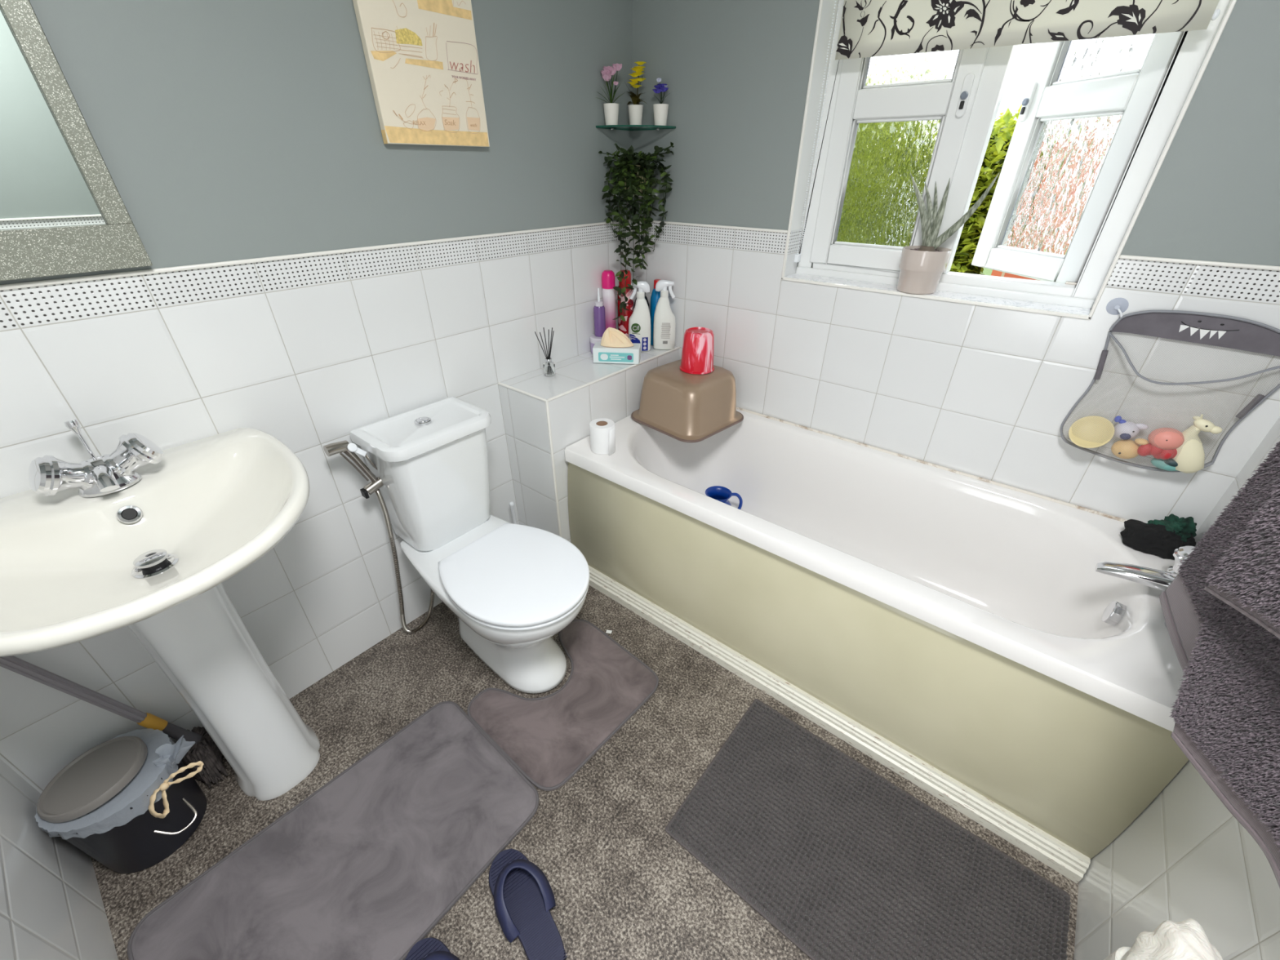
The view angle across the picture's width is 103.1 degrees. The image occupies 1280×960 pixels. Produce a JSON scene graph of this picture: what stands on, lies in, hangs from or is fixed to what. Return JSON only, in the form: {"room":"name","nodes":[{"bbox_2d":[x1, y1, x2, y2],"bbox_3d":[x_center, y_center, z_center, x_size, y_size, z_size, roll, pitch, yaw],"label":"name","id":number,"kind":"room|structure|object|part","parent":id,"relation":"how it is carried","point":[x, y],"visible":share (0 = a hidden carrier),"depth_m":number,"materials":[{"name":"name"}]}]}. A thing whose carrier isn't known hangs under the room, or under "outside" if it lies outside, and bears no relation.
{"room":"bathroom","nodes":[
{"label":"bathroom","id":0,"kind":"room"},
{"bbox_2d":[0,759,118,959],"bbox_3d":[-0.685,0.234,0.104,1.967,2.360,0.120,23,38,32],"label":"wall","id":1,"kind":"structure","parent":0,"point":[51,905],"depth_m":1.01,"materials":[{"name":"tile"}]},
{"bbox_2d":[0,0,633,793],"bbox_3d":[-0.747,-0.593,1.447,0.120,2.360,2.490,23,38,32],"label":"wall","id":2,"kind":"structure","parent":0,"point":[223,130],"depth_m":1.26,"materials":[{"name":"tile"}]},
{"bbox_2d":[0,0,152,280],"bbox_3d":[-1.156,-0.693,0.652,0.024,0.838,0.506,23,38,32],"label":"mirror","id":3,"kind":"object","parent":2,"relation":"attached to","point":[63,211],"visible":1,"depth_m":0.90,"materials":[{"name":"silver metal"}]},
{"bbox_3d":[-1.160,-0.702,0.650,0.010,0.702,0.432,23,38,32],"label":"glass","id":4,"kind":"part","parent":3,"relation":"part of","materials":[{"name":"white mirror"}]},
{"bbox_2d":[0,219,631,290],"bbox_3d":[-0.717,-0.619,1.357,0.007,0.009,2.190,23,38,32],"label":"trim","id":5,"kind":"structure","parent":2,"relation":"attached to","point":[76,279],"depth_m":1.17,"materials":[{"name":"white tile"}]},
{"bbox_2d":[352,0,489,146],"bbox_3d":[-0.547,-1.159,1.247,0.022,0.566,0.314,23,38,32],"label":"print","id":6,"kind":"object","parent":2,"relation":"attached to","point":[421,56],"visible":1,"depth_m":1.30,"materials":[{"name":"beige paper"}]},
{"bbox_2d":[497,344,679,542],"bbox_3d":[-0.170,-0.132,2.214,0.258,0.771,0.763,23,38,32],"label":"wall ledge","id":7,"kind":"object","parent":2,"relation":"attached to","point":[615,397],"visible":0.36,"depth_m":1.90,"materials":[{"name":"tile"}]},
{"bbox_2d":[534,327,555,376],"bbox_3d":[-0.342,-0.469,1.852,0.068,0.175,0.043,-5,32,-9],"label":"reed diffuser","id":8,"kind":"object","parent":7,"relation":"on","point":[548,366],"visible":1,"depth_m":1.86,"materials":[{"name":"clear glass"}]},
{"bbox_2d":[542,357,555,376],"bbox_3d":[-0.337,-0.421,1.883,0.043,0.062,0.043,23,38,32],"label":"bottle","id":9,"kind":"object","parent":8,"relation":"attached to","point":[548,366],"depth_m":1.87,"materials":[{"name":"clear glass"}]},
{"bbox_2d":[589,334,601,353],"bbox_3d":[-0.164,-0.564,2.111,0.087,0.066,0.087,23,38,32],"label":"tub","id":10,"kind":"object","parent":7,"relation":"on","point":[593,338],"visible":0.34,"depth_m":2.08,"materials":[{"name":"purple plastic"}]},
{"bbox_3d":[-0.164,-0.584,2.099,0.087,0.020,0.087,23,38,32],"label":"lid","id":11,"kind":"part","parent":10,"relation":"part of","materials":[{"name":"white plastic"}]},
{"bbox_2d":[593,288,605,337],"bbox_3d":[-0.164,-0.676,2.051,0.047,0.186,0.047,23,38,32],"label":"bottle","id":12,"kind":"object","parent":10,"relation":"on","point":[599,316],"visible":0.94,"depth_m":2.04,"materials":[{"name":"purple plastic"}]},
{"bbox_2d":[601,270,616,329],"bbox_3d":[-0.127,-0.703,2.106,0.054,0.308,0.054,23,38,32],"label":"can","id":13,"kind":"object","parent":7,"relation":"on","point":[608,282],"visible":0.75,"depth_m":2.06,"materials":[{"name":"pink plastic"}]},
{"bbox_2d":[592,327,640,364],"bbox_3d":[-0.091,-0.535,2.001,0.182,0.131,0.081,3,32,4],"label":"tissue box","id":14,"kind":"object","parent":7,"relation":"on","point":[615,347],"visible":1,"depth_m":1.98,"materials":[{"name":"white cardboard"}]},
{"bbox_2d":[628,280,650,351],"bbox_3d":[-0.001,-0.670,2.083,0.094,0.276,0.057,2,32,3],"label":"spray bottle","id":15,"kind":"object","parent":7,"relation":"on","point":[639,322],"visible":0.91,"depth_m":2.07,"materials":[{"name":"white plastic"}]},
{"bbox_2d":[634,288,648,306],"bbox_3d":[0.007,-0.704,2.171,0.064,0.243,0.064,23,38,32],"label":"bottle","id":16,"kind":"object","parent":7,"relation":"on","point":[646,297],"visible":0.09,"depth_m":2.13,"materials":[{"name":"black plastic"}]},
{"bbox_2d":[650,279,660,345],"bbox_3d":[0.072,-0.708,2.155,0.056,0.266,0.056,23,38,32],"label":"bottle","id":17,"kind":"object","parent":7,"relation":"on","point":[655,295],"visible":0.42,"depth_m":2.12,"materials":[{"name":"blue plastic"}]},
{"bbox_2d":[653,280,675,349],"bbox_3d":[0.103,-0.683,2.104,0.094,0.276,0.056,2,32,3],"label":"spray bottle","id":18,"kind":"object","parent":7,"relation":"on","point":[664,323],"visible":1,"depth_m":2.10,"materials":[{"name":"white plastic"}]},
{"bbox_2d":[661,324,670,337],"bbox_3d":[0.107,-0.620,2.111,0.040,0.062,0.001,2,32,3],"label":"print","id":19,"kind":"object","parent":18,"relation":"attached to","point":[662,324],"depth_m":2.11},
{"bbox_3d":[-0.061,-0.606,2.193,0.072,0.051,0.072,23,38,32],"label":"jar","id":20,"kind":"object","parent":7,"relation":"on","visible":0},
{"bbox_2d":[617,270,633,335],"bbox_3d":[-0.061,-0.736,2.113,0.065,0.252,0.065,23,38,32],"label":"aerosol can","id":21,"kind":"object","parent":20,"relation":"on","point":[623,326],"visible":0.43,"depth_m":2.10,"materials":[{"name":"red metal"}]},
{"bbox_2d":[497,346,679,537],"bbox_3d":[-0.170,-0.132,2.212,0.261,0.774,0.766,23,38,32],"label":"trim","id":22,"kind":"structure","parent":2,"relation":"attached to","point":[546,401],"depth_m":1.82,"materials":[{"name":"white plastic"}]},
{"bbox_2d":[90,585,1078,959],"bbox_3d":[-0.295,1.030,1.159,2.207,0.100,3.620,23,38,32],"label":"floor","id":23,"kind":"structure","parent":0,"point":[623,887],"depth_m":1.33,"materials":[{"name":"carpet"}]},
{"bbox_2d":[0,655,227,787],"bbox_3d":[-1.230,0.512,1.173,0.137,0.744,0.286,23,38,32],"label":"mop","id":24,"kind":"object","parent":23,"relation":"on","point":[204,749],"visible":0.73,"depth_m":1.25,"materials":[{"name":"grey"}]},
{"bbox_3d":[-1.290,0.417,1.090,0.188,0.495,0.023,-24,39,-34],"label":"handle","id":25,"kind":"part","parent":24,"relation":"part of","materials":[{"name":"grey"}]},
{"bbox_2d":[162,722,208,744],"bbox_3d":[-1.196,0.675,1.340,0.039,0.137,0.072,23,38,32],"label":"socket","id":26,"kind":"object","parent":24,"relation":"attached to","point":[197,735],"depth_m":1.33,"materials":[{"name":"grey"}]},
{"bbox_2d":[34,728,206,873],"bbox_3d":[-1.204,0.764,1.227,0.259,0.277,0.273,23,38,32],"label":"waste bin","id":27,"kind":"object","parent":23,"relation":"on","point":[129,802],"visible":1,"depth_m":1.17,"materials":[{"name":"black plastic"}]},
{"bbox_3d":[-1.238,0.673,1.153,0.186,0.043,0.186,23,38,32],"label":"lid","id":28,"kind":"part","parent":27,"relation":"part of","materials":[{"name":"grey plastic"}]},
{"bbox_3d":[-1.096,0.809,1.210,0.050,0.036,0.075,7,32,11],"label":"carry handle","id":29,"kind":"part","parent":27,"relation":"part of","materials":[{"name":"silver metal"}]},
{"bbox_2d":[0,427,319,800],"bbox_3d":[-0.939,0.450,1.159,0.577,0.885,0.614,23,38,32],"label":"basin","id":30,"kind":"object","parent":23,"relation":"on","point":[153,557],"visible":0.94,"depth_m":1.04,"materials":[{"name":"white ceramic"}]},
{"bbox_2d":[28,419,163,497],"bbox_3d":[-1.065,-0.042,0.994,0.131,0.133,0.184,7,32,11],"label":"mixer tap","id":31,"kind":"object","parent":30,"relation":"on","point":[48,475],"visible":1,"depth_m":0.99,"materials":[{"name":"silver metal"}]},
{"bbox_3d":[-1.109,-0.080,1.010,0.020,0.084,0.022,-8,32,-12],"label":"pop rod","id":32,"kind":"part","parent":31,"relation":"part of","materials":[{"name":"silver metal"}]},
{"bbox_3d":[-1.040,-0.005,0.990,0.080,0.043,0.036,23,38,32],"label":"spout","id":33,"kind":"part","parent":31,"relation":"part of","materials":[{"name":"silver metal"}]},
{"bbox_2d":[127,701,538,959],"bbox_3d":[-0.684,0.918,1.228,0.521,0.013,0.795,23,38,32],"label":"bath mat","id":34,"kind":"object","parent":23,"relation":"on","point":[364,867],"visible":1,"depth_m":1.22,"materials":[{"name":"grey fabric"}]},
{"bbox_2d":[404,937,460,959],"bbox_3d":[-0.386,1.030,0.995,0.122,0.069,0.273,-26,40,-35],"label":"flip flop","id":35,"kind":"object","parent":23,"relation":"on","point":[430,948],"visible":1,"depth_m":1.07,"materials":[{"name":"blue plastic"}]},
{"bbox_2d":[350,396,589,693],"bbox_3d":[-0.469,0.243,1.583,0.735,0.793,0.382,23,38,32],"label":"toilet","id":36,"kind":"object","parent":23,"relation":"on","point":[510,588],"visible":1,"depth_m":1.51,"materials":[{"name":"white ceramic"}]},
{"bbox_2d":[323,440,435,633],"bbox_3d":[-0.785,0.201,1.640,0.062,0.797,0.220,14,34,21],"label":"bidet sprayer","id":37,"kind":"object","parent":36,"relation":"attached to","point":[350,450],"visible":0.82,"depth_m":1.50,"materials":[{"name":"silver metal"}]},
{"bbox_3d":[-0.806,-0.036,1.438,0.010,0.112,0.052,23,38,32],"label":"lever","id":38,"kind":"part","parent":37,"relation":"part of","materials":[{"name":"silver metal"}]},
{"bbox_3d":[-0.799,-0.044,1.450,0.024,0.148,0.075,23,38,32],"label":"handle","id":39,"kind":"part","parent":37,"relation":"part of","materials":[{"name":"silver metal"}]},
{"bbox_3d":[-0.639,-0.156,1.521,0.234,0.042,0.346,23,38,32],"label":"cistern lid","id":40,"kind":"part","parent":36,"relation":"part of","materials":[{"name":"white ceramic"}]},
{"bbox_3d":[-0.353,0.271,1.489,0.437,0.021,0.382,23,38,32],"label":"seat lid","id":41,"kind":"part","parent":36,"relation":"part of","materials":[{"name":"white plastic"}]},
{"bbox_3d":[-0.354,0.287,1.500,0.434,0.014,0.378,23,38,32],"label":"seat","id":42,"kind":"part","parent":36,"relation":"part of","materials":[{"name":"white plastic"}]},
{"bbox_2d":[509,502,516,524],"bbox_3d":[-0.506,0.223,2.081,0.096,0.306,0.096,23,38,32],"label":"toilet brush","id":43,"kind":"object","parent":23,"relation":"on","point":[511,504],"visible":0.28,"depth_m":2.02,"materials":[{"name":"white plastic"}]},
{"bbox_2d":[488,848,567,959],"bbox_3d":[-0.254,0.945,1.133,0.122,0.069,0.273,-22,38,-32],"label":"flip flop","id":44,"kind":"object","parent":23,"relation":"on","point":[523,896],"visible":1,"depth_m":1.14,"materials":[{"name":"blue plastic"}]},
{"bbox_2d":[466,618,658,791],"bbox_3d":[-0.232,0.677,1.621,0.430,0.013,0.516,23,38,32],"label":"mat","id":45,"kind":"object","parent":23,"relation":"on","point":[548,739],"visible":0.98,"depth_m":1.56,"materials":[{"name":"grey"}]},
{"bbox_2d":[665,698,1071,959],"bbox_3d":[0.527,0.917,1.227,0.810,0.020,0.484,23,38,32],"label":"mat","id":46,"kind":"object","parent":23,"relation":"on","point":[844,862],"visible":1,"depth_m":1.22,"materials":[{"name":"grey fabric"}]},
{"bbox_2d":[564,406,1188,883],"bbox_3d":[0.601,0.271,1.743,1.703,0.582,0.736,23,38,32],"label":"bathtub","id":47,"kind":"object","parent":23,"relation":"on","point":[962,633],"visible":0.84,"depth_m":1.45,"materials":[{"name":"white plastic"}]},
{"bbox_2d":[589,417,615,455],"bbox_3d":[-0.127,-0.152,1.788,0.100,0.100,0.087,23,38,32],"label":"toilet roll","id":48,"kind":"object","parent":47,"relation":"on","point":[602,436],"visible":1,"depth_m":1.76,"materials":[{"name":"white paper"}]},
{"bbox_2d":[631,359,743,442],"bbox_3d":[0.189,-0.331,1.990,0.357,0.190,0.357,-27,41,-36],"label":"bowl","id":49,"kind":"object","parent":47,"relation":"on","point":[679,405],"visible":0.94,"depth_m":1.91,"materials":[{"name":"brown plastic"}]},
{"bbox_2d":[679,327,714,374],"bbox_3d":[0.221,-0.496,1.935,0.134,0.149,0.134,23,38,32],"label":"beaker","id":50,"kind":"object","parent":49,"relation":"on","point":[698,345],"visible":1,"depth_m":1.90,"materials":[{"name":"red plastic"}]},
{"bbox_2d":[705,485,742,509],"bbox_3d":[0.323,0.112,2.086,0.146,0.135,0.134,23,38,32],"label":"jug","id":51,"kind":"object","parent":47,"relation":"in","point":[722,494],"visible":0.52,"depth_m":2.08,"materials":[{"name":"blue plastic"}]},
{"bbox_3d":[0.392,0.099,2.084,0.054,0.111,0.013,0,32,-1],"label":"handle","id":52,"kind":"part","parent":51,"relation":"part of","materials":[{"name":"blue plastic"}]},
{"bbox_3d":[0.379,0.632,1.647,1.702,0.066,0.035,23,38,32],"label":"kick moulding","id":53,"kind":"part","parent":47,"relation":"part of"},
{"bbox_2d":[564,408,1186,732],"bbox_3d":[0.608,0.194,1.706,1.701,0.398,0.712,23,38,32],"label":"tub","id":54,"kind":"object","parent":47,"relation":"in","point":[934,597],"depth_m":1.52,"materials":[{"name":"white ceramic"}]},
{"bbox_3d":[1.182,0.336,1.259,0.044,0.080,0.080,23,38,32],"label":"overflow knob","id":55,"kind":"part","parent":47,"relation":"part of","materials":[{"name":"silver metal"}]},
{"bbox_2d":[1095,546,1195,628],"bbox_3d":[1.188,0.222,1.168,0.201,0.119,0.251,23,38,32],"label":"mixer tap","id":56,"kind":"object","parent":47,"relation":"on","point":[1159,580],"visible":0.22,"depth_m":1.18,"materials":[{"name":"silver metal"}]},
{"bbox_3d":[1.177,0.224,1.188,0.163,0.048,0.060,23,38,32],"label":"spout","id":57,"kind":"part","parent":56,"relation":"part of","materials":[{"name":"silver metal"}]},
{"bbox_2d":[1120,513,1196,559],"bbox_3d":[1.380,0.138,1.334,0.182,0.083,0.121,3,32,4],"label":"crumpled cloth","id":58,"kind":"object","parent":47,"relation":"on","point":[1160,538],"visible":0.98,"depth_m":1.32,"materials":[{"name":"black fabric"}]},
{"bbox_2d":[631,0,1279,532],"bbox_3d":[0.791,-0.716,1.651,1.967,2.360,0.180,23,38,32],"label":"wall","id":59,"kind":"structure","parent":0,"point":[987,393],"depth_m":1.54,"materials":[{"name":"tile"},{"name":"grey paint"}]},
{"bbox_2d":[595,124,675,130],"bbox_3d":[-0.013,-1.248,1.802,0.203,0.012,0.203,23,38,32],"label":"glass corner shelf","id":60,"kind":"object","parent":59,"relation":"attached to","point":[611,127],"visible":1,"depth_m":1.81,"materials":[{"name":"teal"}]},
{"bbox_2d":[598,63,625,124],"bbox_3d":[-0.108,-1.325,1.752,0.104,0.170,0.055,-11,33,-17],"label":"potted flower","id":61,"kind":"object","parent":60,"relation":"on","point":[611,109],"visible":0.98,"depth_m":1.75,"materials":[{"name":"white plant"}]},
{"bbox_3d":[-0.100,-1.280,1.783,0.055,0.062,0.055,23,38,32],"label":"pot","id":62,"kind":"part","parent":61,"relation":"part of","materials":[{"name":"white ceramic"}]},
{"bbox_2d":[622,61,646,127],"bbox_3d":[-0.013,-1.354,1.790,0.076,0.181,0.086,23,38,32],"label":"potted flower","id":63,"kind":"object","parent":60,"relation":"on","point":[635,110],"visible":0.98,"depth_m":1.79,"materials":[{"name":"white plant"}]},
{"bbox_3d":[-0.015,-1.305,1.823,0.055,0.062,0.055,23,38,32],"label":"pot","id":64,"kind":"part","parent":63,"relation":"part of","materials":[{"name":"white ceramic"}]},
{"bbox_2d":[652,77,670,125],"bbox_3d":[0.073,-1.319,1.777,0.056,0.135,0.057,23,38,32],"label":"potted flower","id":65,"kind":"object","parent":60,"relation":"on","point":[660,110],"visible":0.94,"depth_m":1.77,"materials":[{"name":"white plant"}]},
{"bbox_3d":[0.073,-1.288,1.797,0.055,0.062,0.055,23,38,32],"label":"pot","id":66,"kind":"part","parent":65,"relation":"part of","materials":[{"name":"white ceramic"}]},
{"bbox_2d":[640,220,787,233],"bbox_3d":[0.236,-0.949,1.896,0.675,0.009,0.007,23,38,32],"label":"trim","id":67,"kind":"structure","parent":59,"relation":"attached to","point":[654,221],"depth_m":1.84,"materials":[{"name":"white tile"}]},
{"bbox_2d":[784,0,1231,315],"bbox_3d":[0.982,-1.060,1.463,0.869,0.945,0.442,23,38,32],"label":"window","id":68,"kind":"structure","parent":59,"relation":"in","point":[1096,119],"depth_m":1.47,"materials":[{"name":"white plastic"}]},
{"bbox_3d":[0.769,-0.925,1.601,0.260,0.352,0.004,23,38,32],"label":"pane","id":69,"kind":"part","parent":68,"relation":"part of","materials":[{"name":"clear glass"}]},
{"bbox_3d":[0.770,-1.264,1.392,0.260,0.300,0.004,23,38,32],"label":"pane","id":70,"kind":"part","parent":68,"relation":"part of","materials":[{"name":"clear glass"}]},
{"bbox_3d":[0.874,-0.593,1.595,0.859,0.003,0.103,23,38,32],"label":"sill","id":71,"kind":"part","parent":68,"relation":"part of","materials":[{"name":"tile"}]},
{"bbox_2d":[896,171,999,294],"bbox_3d":[0.878,-0.729,1.508,0.174,0.319,0.142,-1,32,-2],"label":"aloe","id":72,"kind":"object","parent":68,"relation":"on","point":[922,268],"visible":1,"depth_m":1.50,"materials":[{"name":"beige ceramic"}]},
{"bbox_2d":[896,245,951,294],"bbox_3d":[0.860,-0.642,1.555,0.133,0.121,0.133,23,38,32],"label":"pot","id":73,"kind":"object","parent":72,"relation":"attached to","point":[922,268],"depth_m":1.52,"materials":[{"name":"beige ceramic"}]},
{"bbox_3d":[0.879,-1.040,1.376,0.024,0.096,0.010,23,38,32],"label":"handle plate","id":74,"kind":"part","parent":68,"relation":"part of","materials":[{"name":"white plastic"}]},
{"bbox_2d":[835,0,1220,59],"bbox_3d":[0.880,-1.223,1.187,0.811,0.350,0.036,23,38,32],"label":"roller blind","id":75,"kind":"object","parent":68,"relation":"attached to","point":[868,28],"visible":1,"depth_m":1.24,"materials":[{"name":"white fabric"}]},
{"bbox_2d":[794,0,839,262],"bbox_3d":[0.553,-1.128,1.567,0.014,0.848,0.028,23,38,32],"label":"chain","id":76,"kind":"object","parent":75,"relation":"hanging from","point":[797,256],"visible":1,"depth_m":1.60,"materials":[{"name":"white plastic"}]},
{"bbox_3d":[1.148,-1.120,1.506,0.010,0.096,0.024,-7,32,-11],"label":"handle plate","id":77,"kind":"part","parent":68,"relation":"part of","materials":[{"name":"white plastic"}]},
{"bbox_3d":[1.218,-0.854,1.486,0.004,0.352,0.261,-7,32,-11],"label":"pane","id":78,"kind":"part","parent":68,"relation":"part of","materials":[{"name":"clear glass"}]},
{"bbox_3d":[1.218,-1.192,1.277,0.004,0.300,0.261,-7,32,-11],"label":"pane","id":79,"kind":"part","parent":68,"relation":"part of","materials":[{"name":"clear glass"}]},
{"bbox_2d":[781,0,1237,319],"bbox_3d":[0.839,-0.965,1.315,0.873,0.944,0.010,23,38,32],"label":"trim","id":80,"kind":"structure","parent":59,"relation":"attached to","point":[1233,2],"depth_m":1.39,"materials":[{"name":"white plastic"}]},
{"bbox_2d":[1060,297,1279,471],"bbox_3d":[1.313,-0.214,1.265,0.378,0.404,0.079,23,38,32],"label":"net bag","id":81,"kind":"object","parent":59,"relation":"attached to","point":[1199,327],"visible":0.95,"depth_m":1.22,"materials":[{"name":"grey fabric"}]},
{"bbox_2d":[1068,415,1114,448],"bbox_3d":[1.222,-0.131,1.378,0.090,0.077,0.070,23,38,32],"label":"cup","id":82,"kind":"object","parent":81,"relation":"in","point":[1092,431],"visible":1,"depth_m":1.38,"materials":[{"name":"beige plastic"}]},
{"bbox_2d":[1106,297,1128,315],"bbox_3d":[1.203,-0.437,1.282,0.042,0.042,0.014,23,38,32],"label":"cup","id":83,"kind":"object","parent":81,"relation":"attached to","point":[1116,306],"depth_m":1.28,"materials":[{"name":"white"}]},
{"bbox_2d":[1114,415,1126,423],"bbox_3d":[1.271,-0.159,1.344,0.026,0.019,0.012,16,35,24],"label":"toy","id":84,"kind":"object","parent":81,"relation":"in","point":[1117,419],"visible":1,"depth_m":1.34,"materials":[{"name":"blue plastic"}]},
{"bbox_2d":[1111,438,1148,458],"bbox_3d":[1.295,-0.088,1.349,0.062,0.066,0.050,23,38,32],"label":"toy","id":85,"kind":"object","parent":81,"relation":"in","point":[1123,449],"visible":1,"depth_m":1.34,"materials":[{"name":"orange plastic"}]},
{"bbox_2d":[1114,421,1148,439],"bbox_3d":[1.289,-0.131,1.344,0.049,0.048,0.054,-8,33,-13],"label":"toy","id":86,"kind":"object","parent":81,"relation":"in","point":[1127,430],"visible":1,"depth_m":1.33,"materials":[{"name":"white plastic"}]},
{"bbox_2d":[1137,427,1184,459],"bbox_3d":[1.333,-0.092,1.295,0.059,0.081,0.068,-12,34,-19],"label":"toy","id":87,"kind":"object","parent":81,"relation":"in","point":[1163,444],"visible":1,"depth_m":1.28,"materials":[{"name":"red plastic"}]},
{"bbox_2d":[1151,457,1177,471],"bbox_3d":[1.363,-0.043,1.313,0.064,0.037,0.044,23,38,32],"label":"toy","id":88,"kind":"object","parent":81,"relation":"in","point":[1170,464],"visible":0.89,"depth_m":1.31,"materials":[{"name":"teal plastic"}]},
{"bbox_2d":[1173,413,1222,473],"bbox_3d":[1.378,-0.088,1.262,0.076,0.153,0.042,23,38,32],"label":"toy","id":89,"kind":"object","parent":81,"relation":"in","point":[1189,458],"visible":1,"depth_m":1.26,"materials":[{"name":"beige rubber"}]},
{"bbox_2d":[1119,254,1279,271],"bbox_3d":[1.333,-0.480,1.138,0.405,0.009,0.007,23,38,32],"label":"trim","id":90,"kind":"structure","parent":59,"relation":"attached to","point":[1122,256],"depth_m":1.17,"materials":[{"name":"white tile"}]},
{"bbox_2d":[1103,918,1222,959],"bbox_3d":[0.653,0.858,0.722,0.135,0.604,0.280,23,38,32],"label":"crumpled bag","id":91,"kind":"object","parent":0,"point":[1186,940],"visible":1,"depth_m":0.66,"materials":[{"name":"white plastic"}]},
{"bbox_2d":[1073,416,1279,959],"bbox_3d":[0.873,0.099,0.328,0.120,2.360,2.490,23,38,32],"label":"wall","id":92,"kind":"structure","parent":0,"point":[1185,855],"depth_m":0.90,"materials":[{"name":"tile"}]},
{"bbox_2d":[1159,441,1279,675],"bbox_3d":[1.014,0.077,0.770,0.066,0.591,0.375,16,35,25],"label":"bath towel","id":93,"kind":"object","parent":92,"relation":"hanging from","point":[1184,602],"visible":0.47,"depth_m":0.93,"materials":[{"name":"grey fabric"}]},
{"bbox_2d":[1168,483,1279,888],"bbox_3d":[0.785,0.206,0.543,0.072,0.572,0.390,7,32,11],"label":"bath towel","id":94,"kind":"object","parent":92,"relation":"hanging from","point":[1226,713],"visible":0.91,"depth_m":0.68,"materials":[{"name":"grey fabric"}]},
{"bbox_2d":[1204,484,1279,639],"bbox_3d":[0.744,0.059,0.530,0.039,0.327,0.194,8,32,12],"label":"hand towel","id":95,"kind":"object","parent":94,"relation":"on","point":[1247,580],"visible":1,"depth_m":0.62,"materials":[{"name":"grey fabric"}]},
{"label":"outside","id":96,"kind":"structure","parent":0,"visible":0},
{"bbox_2d":[980,267,992,275],"bbox_3d":[4.930,-2.546,7.408,17.000,0.150,13.500,23,38,32],"label":"lawn","id":97,"kind":"structure","parent":96,"point":[986,271],"depth_m":9.32,"materials":[{"name":"green plant"}]},
{"bbox_2d":[949,103,1022,275],"bbox_3d":[2.774,-2.064,4.571,0.701,2.088,1.058,23,38,32],"label":"hedge","id":98,"kind":"object","parent":97,"relation":"on","point":[1003,128],"visible":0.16,"depth_m":4.02,"materials":[{"name":"green plant"}]},
{"bbox_2d":[991,269,1039,280],"bbox_3d":[3.384,-1.818,4.267,0.655,1.900,1.595,23,38,32],"label":"outbuilding","id":99,"kind":"structure","parent":97,"relation":"on","point":[994,273],"depth_m":3.90,"materials":[{"name":"orange brick"}]},
{"bbox_3d":[-0.019,-1.098,1.959,0.125,0.008,0.125,23,38,32],"label":"shelf","id":100,"kind":"object","parent":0,"visible":0},
{"bbox_2d":[598,142,674,321],"bbox_3d":[-0.012,-0.940,1.968,0.232,0.616,0.236,21,37,30],"label":"trailing plant","id":101,"kind":"object","parent":100,"relation":"on","point":[633,173],"visible":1,"depth_m":1.87,"materials":[{"name":"green plant"}]},
{"bbox_3d":[-0.016,-1.125,1.905,0.113,0.094,0.108,23,38,32],"label":"pot","id":102,"kind":"part","parent":101,"relation":"part of","materials":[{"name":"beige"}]}
]}

